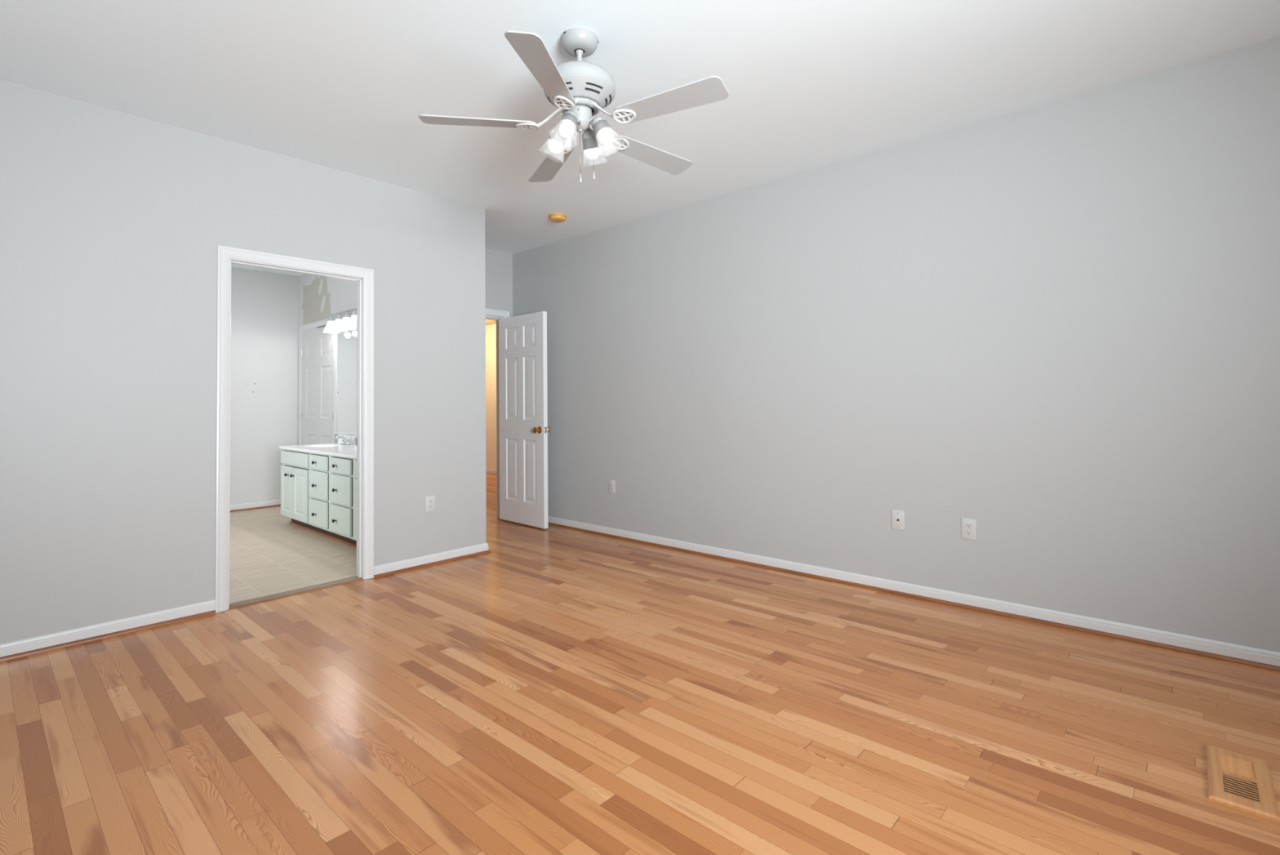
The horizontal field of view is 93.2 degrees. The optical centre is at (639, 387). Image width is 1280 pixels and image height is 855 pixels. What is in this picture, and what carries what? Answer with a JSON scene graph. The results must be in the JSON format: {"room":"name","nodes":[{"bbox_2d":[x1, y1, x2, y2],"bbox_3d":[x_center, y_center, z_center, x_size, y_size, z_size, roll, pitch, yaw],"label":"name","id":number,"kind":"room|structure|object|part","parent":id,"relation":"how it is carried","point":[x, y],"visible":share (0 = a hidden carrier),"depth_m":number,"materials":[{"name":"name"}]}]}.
{"room":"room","nodes":[
{"label":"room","id":0,"kind":"room"},
{"bbox_2d":[0,79,486,644],"bbox_3d":[-2.478,-0.053,3.526,0.106,2.800,3.601,-2,-2,42],"label":"wall","id":1,"kind":"structure","parent":0,"point":[113,223],"depth_m":3.29,"materials":[{"name":"grey paint"}]},
{"bbox_2d":[0,542,488,657],"bbox_3d":[-2.780,1.259,3.856,1.082,0.071,3.514,-2,-2,42],"label":"baseboard","id":2,"kind":"structure","parent":1,"relation":"attached to","point":[59,637],"depth_m":3.21,"materials":[{"name":"white wood"}]},
{"bbox_2d":[0,550,490,662],"bbox_3d":[-2.363,1.276,3.500,0.013,0.018,3.507,-2,-2,42],"label":"trim","id":3,"kind":"structure","parent":1,"relation":"attached to","point":[211,612],"depth_m":3.20,"materials":[{"name":"brown wood"}]},
{"bbox_2d":[214,244,373,613],"bbox_3d":[-2.175,0.236,3.852,0.142,2.107,0.906,-2,-2,42],"label":"door frame","id":4,"kind":"structure","parent":1,"relation":"in","point":[226,255],"depth_m":3.79,"materials":[{"name":"white wood"}]},
{"bbox_2d":[425,494,435,512],"bbox_3d":[-1.540,0.853,4.447,0.008,0.118,0.077,-2,-2,42],"label":"wall outlet","id":5,"kind":"object","parent":1,"relation":"attached to","point":[429,500],"visible":1,"depth_m":4.44,"materials":[{"name":"white plastic"}]},
{"bbox_2d":[230,266,298,505],"bbox_3d":[-5.016,0.038,6.359,0.101,2.800,2.698,-2,-2,42],"label":"wall","id":6,"kind":"structure","parent":0,"point":[264,388],"depth_m":7.00,"materials":[{"name":"white paint"}]},
{"bbox_2d":[230,499,280,510],"bbox_3d":[-4.979,1.337,6.271,0.013,0.071,2.645,-2,-2,42],"label":"baseboard","id":7,"kind":"structure","parent":6,"relation":"attached to","point":[239,506],"depth_m":6.91,"materials":[{"name":"white wood"}]},
{"bbox_2d":[230,504,280,511],"bbox_3d":[-4.976,1.366,6.255,0.013,0.018,2.625,-2,-2,42],"label":"trim","id":8,"kind":"structure","parent":6,"relation":"attached to","point":[275,505],"depth_m":6.90,"materials":[{"name":"brown wood"}]},
{"bbox_2d":[228,576,363,608],"bbox_3d":[-2.166,1.285,3.830,0.112,0.012,0.770,-2,-2,42],"label":"trim","id":9,"kind":"structure","parent":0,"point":[237,604],"depth_m":3.78,"materials":[{"name":"brown wood"}]},
{"bbox_2d":[298,273,356,442],"bbox_3d":[-2.727,0.009,6.072,3.681,2.800,0.053,-2,-2,42],"label":"wall","id":10,"kind":"structure","parent":0,"point":[320,297],"depth_m":6.81,"materials":[{"name":"paint"}]},
{"bbox_2d":[298,318,336,444],"bbox_3d":[-3.681,0.311,6.882,1.057,2.128,0.019,-2,-2,42],"label":"door","id":11,"kind":"structure","parent":10,"relation":"in","point":[316,347],"depth_m":6.90,"materials":[{"name":"white wood"}]},
{"bbox_2d":[322,307,356,333],"bbox_3d":[-2.890,-0.705,6.074,1.240,0.219,0.176,-2,-2,42],"label":"vanity light","id":12,"kind":"object","parent":10,"relation":"attached to","point":[346,320],"visible":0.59,"depth_m":6.21,"materials":[{"name":"white glass"}]},
{"bbox_3d":[-3.264,-0.645,6.404,0.164,0.122,0.164,-2,-2,42],"label":"lamp shade","id":13,"kind":"part","parent":12,"relation":"part of","materials":[{"name":"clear glass"}]},
{"bbox_3d":[-3.116,-0.650,6.269,0.164,0.122,0.164,-2,-2,42],"label":"lamp shade","id":14,"kind":"part","parent":12,"relation":"part of","materials":[{"name":"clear glass"}]},
{"bbox_3d":[-2.968,-0.654,6.135,0.164,0.122,0.164,-2,-2,42],"label":"lamp shade","id":15,"kind":"part","parent":12,"relation":"part of","materials":[{"name":"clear glass"}]},
{"bbox_3d":[-2.819,-0.659,6.001,0.164,0.122,0.164,-2,-2,42],"label":"lamp shade","id":16,"kind":"part","parent":12,"relation":"part of","materials":[{"name":"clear glass"}]},
{"bbox_2d":[333,328,356,435],"bbox_3d":[-2.450,-0.089,5.772,2.272,1.124,0.019,-2,-2,42],"label":"vanity mirror","id":17,"kind":"object","parent":10,"relation":"attached to","point":[345,342],"visible":0.26,"depth_m":6.35,"materials":[{"name":"white mirror"}]},
{"bbox_2d":[337,434,356,444],"bbox_3d":[-2.297,0.516,5.623,2.457,0.088,0.020,-2,-2,42],"label":"backsplash","id":18,"kind":"structure","parent":10,"relation":"attached to","point":[353,440],"depth_m":6.25,"materials":[{"name":"stone"}]},
{"bbox_2d":[485,323,496,473],"bbox_3d":[-1.579,0.190,9.453,4.370,2.575,0.100,-2,-2,42],"label":"wall","id":19,"kind":"structure","parent":0,"point":[491,330],"depth_m":10.24,"materials":[{"name":"beige paint"}]},
{"bbox_2d":[485,467,496,473],"bbox_3d":[-1.571,1.376,9.352,4.263,0.071,0.013,-2,-2,42],"label":"baseboard","id":20,"kind":"structure","parent":19,"relation":"attached to","point":[487,470],"depth_m":10.19,"materials":[{"name":"white wood"}]},
{"bbox_2d":[485,319,496,324],"bbox_3d":[-2.666,-1.157,8.297,4.370,0.085,3.300,-2,-2,42],"label":"ceiling","id":21,"kind":"structure","parent":0,"point":[488,322],"depth_m":9.96,"materials":[{"name":"paint"}]},
{"bbox_2d":[484,248,512,318],"bbox_3d":[-1.733,-0.004,5.947,0.113,2.800,1.095,-2,-2,42],"label":"wall","id":22,"kind":"structure","parent":0,"point":[498,264],"depth_m":6.21,"materials":[{"name":"grey paint"}]},
{"bbox_2d":[485,307,550,528],"bbox_3d":[-1.423,0.259,5.700,0.894,2.133,0.937,-2,-2,42],"label":"door","id":23,"kind":"structure","parent":22,"relation":"in","point":[522,428],"depth_m":5.86,"materials":[{"name":"white wood"}]},
{"bbox_3d":[-1.663,0.267,5.917,0.018,2.133,0.937,-2,-2,42],"label":"casing","id":24,"kind":"part","parent":23,"relation":"part of","materials":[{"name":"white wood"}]},
{"bbox_3d":[-0.963,0.395,5.646,0.064,0.064,0.068,-2,-2,42],"label":"knob","id":25,"kind":"part","parent":23,"relation":"part of","materials":[{"name":"gold metal"}]},
{"bbox_2d":[0,472,1279,854],"bbox_3d":[-1.185,1.327,4.459,11.400,0.060,6.750,-2,-2,42],"label":"floor","id":26,"kind":"structure","parent":0,"point":[553,690],"depth_m":2.24,"materials":[{"name":"brown wood"}]},
{"bbox_2d":[280,448,356,547],"bbox_3d":[-2.492,0.956,5.402,2.465,0.750,0.600,-2,-2,42],"label":"vanity cabinet","id":27,"kind":"object","parent":26,"relation":"on","point":[318,493],"visible":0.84,"depth_m":5.37,"materials":[{"name":"green paint"}]},
{"bbox_3d":[-3.447,1.012,5.918,0.327,0.485,0.018,-2,-2,42],"label":"cabinet door","id":28,"kind":"part","parent":27,"relation":"part of","materials":[{"name":"green paint"}]},
{"bbox_3d":[-3.188,1.004,5.684,0.358,0.485,0.018,-2,-2,42],"label":"cabinet door","id":29,"kind":"part","parent":27,"relation":"part of","materials":[{"name":"green paint"}]},
{"bbox_2d":[279,434,356,457],"bbox_3d":[-2.491,0.571,5.424,2.480,0.203,0.575,-2,-2,42],"label":"countertop","id":30,"kind":"structure","parent":27,"relation":"on","point":[338,449],"depth_m":5.71,"materials":[{"name":"white stone"}]},
{"bbox_2d":[331,435,352,444],"bbox_3d":[-3.041,0.534,6.140,0.234,0.089,0.170,-2,-2,42],"label":"faucet","id":31,"kind":"object","parent":30,"relation":"on","point":[344,441],"visible":1,"depth_m":6.13,"materials":[{"name":"silver metal"}]},
{"bbox_3d":[-3.045,0.529,6.136,0.029,0.079,0.158,-2,-2,42],"label":"spout","id":32,"kind":"part","parent":31,"relation":"part of","materials":[{"name":"silver metal"}]},
{"bbox_3d":[-2.867,1.116,5.391,0.410,0.223,0.018,-2,-2,42],"label":"drawer","id":33,"kind":"part","parent":27,"relation":"part of","materials":[{"name":"green paint"}]},
{"bbox_3d":[-2.869,0.866,5.397,0.410,0.238,0.018,-2,-2,42],"label":"drawer","id":34,"kind":"part","parent":27,"relation":"part of","materials":[{"name":"green paint"}]},
{"bbox_3d":[-2.871,0.667,5.402,0.410,0.124,0.018,-2,-2,42],"label":"drawer","id":35,"kind":"part","parent":27,"relation":"part of","materials":[{"name":"green paint"}]},
{"bbox_3d":[-2.442,1.321,5.404,2.411,0.018,0.486,-2,-2,42],"label":"shoe moulding","id":36,"kind":"part","parent":27,"relation":"part of","materials":[{"name":"brown wood"}]},
{"bbox_3d":[-2.509,1.105,5.067,0.423,0.223,0.018,-2,-2,42],"label":"drawer","id":37,"kind":"part","parent":27,"relation":"part of","materials":[{"name":"green paint"}]},
{"bbox_3d":[-2.511,0.855,5.073,0.423,0.238,0.018,-2,-2,42],"label":"drawer","id":38,"kind":"part","parent":27,"relation":"part of","materials":[{"name":"green paint"}]},
{"bbox_3d":[-2.513,0.656,5.078,0.423,0.124,0.018,-2,-2,42],"label":"drawer","id":39,"kind":"part","parent":27,"relation":"part of","materials":[{"name":"green paint"}]},
{"bbox_3d":[-2.176,0.973,4.768,0.328,0.485,0.018,-2,-2,42],"label":"cabinet door","id":40,"kind":"part","parent":27,"relation":"part of","materials":[{"name":"green paint"}]},
{"bbox_2d":[1205,744,1279,822],"bbox_3d":[1.839,1.200,1.856,0.145,0.014,0.360,-2,-2,42],"label":"floor vent","id":41,"kind":"object","parent":26,"relation":"in","point":[1243,782],"visible":1,"depth_m":1.83,"materials":[{"name":"brown wood"}]},
{"bbox_2d":[0,0,1279,275],"bbox_3d":[-1.339,-1.522,3.220,9.835,0.100,4.643,-2,-2,42],"label":"ceiling","id":42,"kind":"structure","parent":0,"point":[342,85],"depth_m":2.86,"materials":[{"name":"white paint"}]},
{"bbox_2d":[548,213,566,222],"bbox_3d":[-0.685,-1.411,5.049,0.147,0.046,0.147,-2,-2,42],"label":"smoke detector","id":43,"kind":"object","parent":42,"relation":"attached to","point":[554,217],"visible":1,"depth_m":5.00,"materials":[{"name":"plastic"}]},
{"bbox_2d":[418,27,728,182],"bbox_3d":[-0.222,-1.177,2.607,1.271,0.640,1.245,-2,-2,42],"label":"ceiling fan","id":44,"kind":"object","parent":42,"relation":"hanging from","point":[579,89],"visible":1,"depth_m":2.50,"materials":[{"name":"white metal"}]},
{"bbox_3d":[-0.673,-1.115,2.539,0.478,0.030,0.126,0,-1,-7],"label":"blade","id":45,"kind":"part","parent":44,"relation":"part of","materials":[{"name":"white laminate"}]},
{"bbox_3d":[-0.339,-1.133,2.177,0.126,0.038,0.478,-1,-1,11],"label":"blade","id":46,"kind":"part","parent":44,"relation":"part of","materials":[{"name":"white laminate"}]},
{"bbox_3d":[-0.432,-1.095,2.969,0.126,0.034,0.478,0,-1,-25],"label":"blade","id":47,"kind":"part","parent":44,"relation":"part of","materials":[{"name":"white laminate"}]},
{"bbox_3d":[-0.367,-1.065,2.630,0.060,0.089,0.062,0,-2,-27],"label":"bulb","id":48,"kind":"part","parent":44,"relation":"part of","materials":[{"name":"white glass"}]},
{"bbox_3d":[-0.299,-1.069,2.476,0.062,0.089,0.060,0,-2,-27],"label":"bulb","id":49,"kind":"part","parent":44,"relation":"part of","materials":[{"name":"white glass"}]},
{"bbox_3d":[-0.251,-1.005,2.533,0.009,0.223,0.009,-2,-2,42],"label":"pull chain","id":50,"kind":"part","parent":44,"relation":"part of","materials":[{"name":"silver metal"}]},
{"bbox_3d":[-0.213,-1.065,2.698,0.062,0.089,0.060,0,-2,-27],"label":"bulb","id":51,"kind":"part","parent":44,"relation":"part of","materials":[{"name":"white glass"}]},
{"bbox_3d":[-0.198,-1.040,2.586,0.009,0.231,0.009,-2,-2,42],"label":"pull chain","id":52,"kind":"part","parent":44,"relation":"part of","materials":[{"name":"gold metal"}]},
{"bbox_3d":[-0.145,-1.069,2.544,0.060,0.089,0.062,0,-2,-27],"label":"bulb","id":53,"kind":"part","parent":44,"relation":"part of","materials":[{"name":"white glass"}]},
{"bbox_3d":[0.051,-1.100,2.872,0.478,0.038,0.126,1,-2,-43],"label":"blade","id":54,"kind":"part","parent":44,"relation":"part of","materials":[{"name":"white laminate"}]},
{"bbox_3d":[0.109,-1.124,2.383,0.478,0.034,0.126,-1,-2,29],"label":"blade","id":55,"kind":"part","parent":44,"relation":"part of","materials":[{"name":"white laminate"}]},
{"bbox_2d":[512,35,1279,652],"bbox_3d":[1.271,-0.127,4.041,7.130,2.900,0.111,-2,-2,42],"label":"wall","id":56,"kind":"structure","parent":0,"point":[1053,326],"depth_m":3.39,"materials":[{"name":"grey paint"}]},
{"bbox_2d":[608,479,615,493],"bbox_3d":[-0.248,0.870,5.322,0.077,0.118,0.008,-2,-2,42],"label":"wall outlet","id":57,"kind":"object","parent":56,"relation":"attached to","point":[611,482],"visible":1,"depth_m":5.32,"materials":[{"name":"white plastic"}]},
{"bbox_2d":[891,509,905,530],"bbox_3d":[1.569,0.804,3.679,0.077,0.118,0.007,-2,-2,42],"label":"phone jack","id":58,"kind":"object","parent":56,"relation":"attached to","point":[897,516],"visible":1,"depth_m":3.68,"materials":[{"name":"white plastic"}]},
{"bbox_2d":[547,515,1279,666],"bbox_3d":[1.248,1.222,3.960,6.917,0.071,0.013,-2,-2,42],"label":"baseboard","id":59,"kind":"structure","parent":56,"relation":"attached to","point":[1266,656],"depth_m":3.36,"materials":[{"name":"white wood"}]},
{"bbox_2d":[547,521,1279,671],"bbox_3d":[1.232,1.252,3.956,6.897,0.018,0.013,-2,-2,42],"label":"trim","id":60,"kind":"structure","parent":56,"relation":"attached to","point":[1185,650],"depth_m":3.35,"materials":[{"name":"brown wood"}]},
{"bbox_2d":[960,517,976,540],"bbox_3d":[1.857,0.799,3.418,0.077,0.118,0.008,-2,-2,42],"label":"wall outlet","id":61,"kind":"object","parent":56,"relation":"attached to","point":[968,526],"visible":1,"depth_m":3.42,"materials":[{"name":"white plastic"}]},
{"bbox_2d":[964,523,972,528],"bbox_3d":[1.855,0.779,3.417,0.034,0.028,0.003,-2,-2,42],"label":"receptacle","id":62,"kind":"object","parent":61,"relation":"attached to","point":[966,525],"depth_m":3.42,"materials":[{"name":"white plastic"}]},
{"bbox_2d":[965,529,972,535],"bbox_3d":[1.856,0.818,3.416,0.034,0.028,0.003,-2,-2,42],"label":"receptacle","id":63,"kind":"object","parent":61,"relation":"attached to","point":[968,532],"depth_m":3.41,"materials":[{"name":"white plastic"}]}
]}

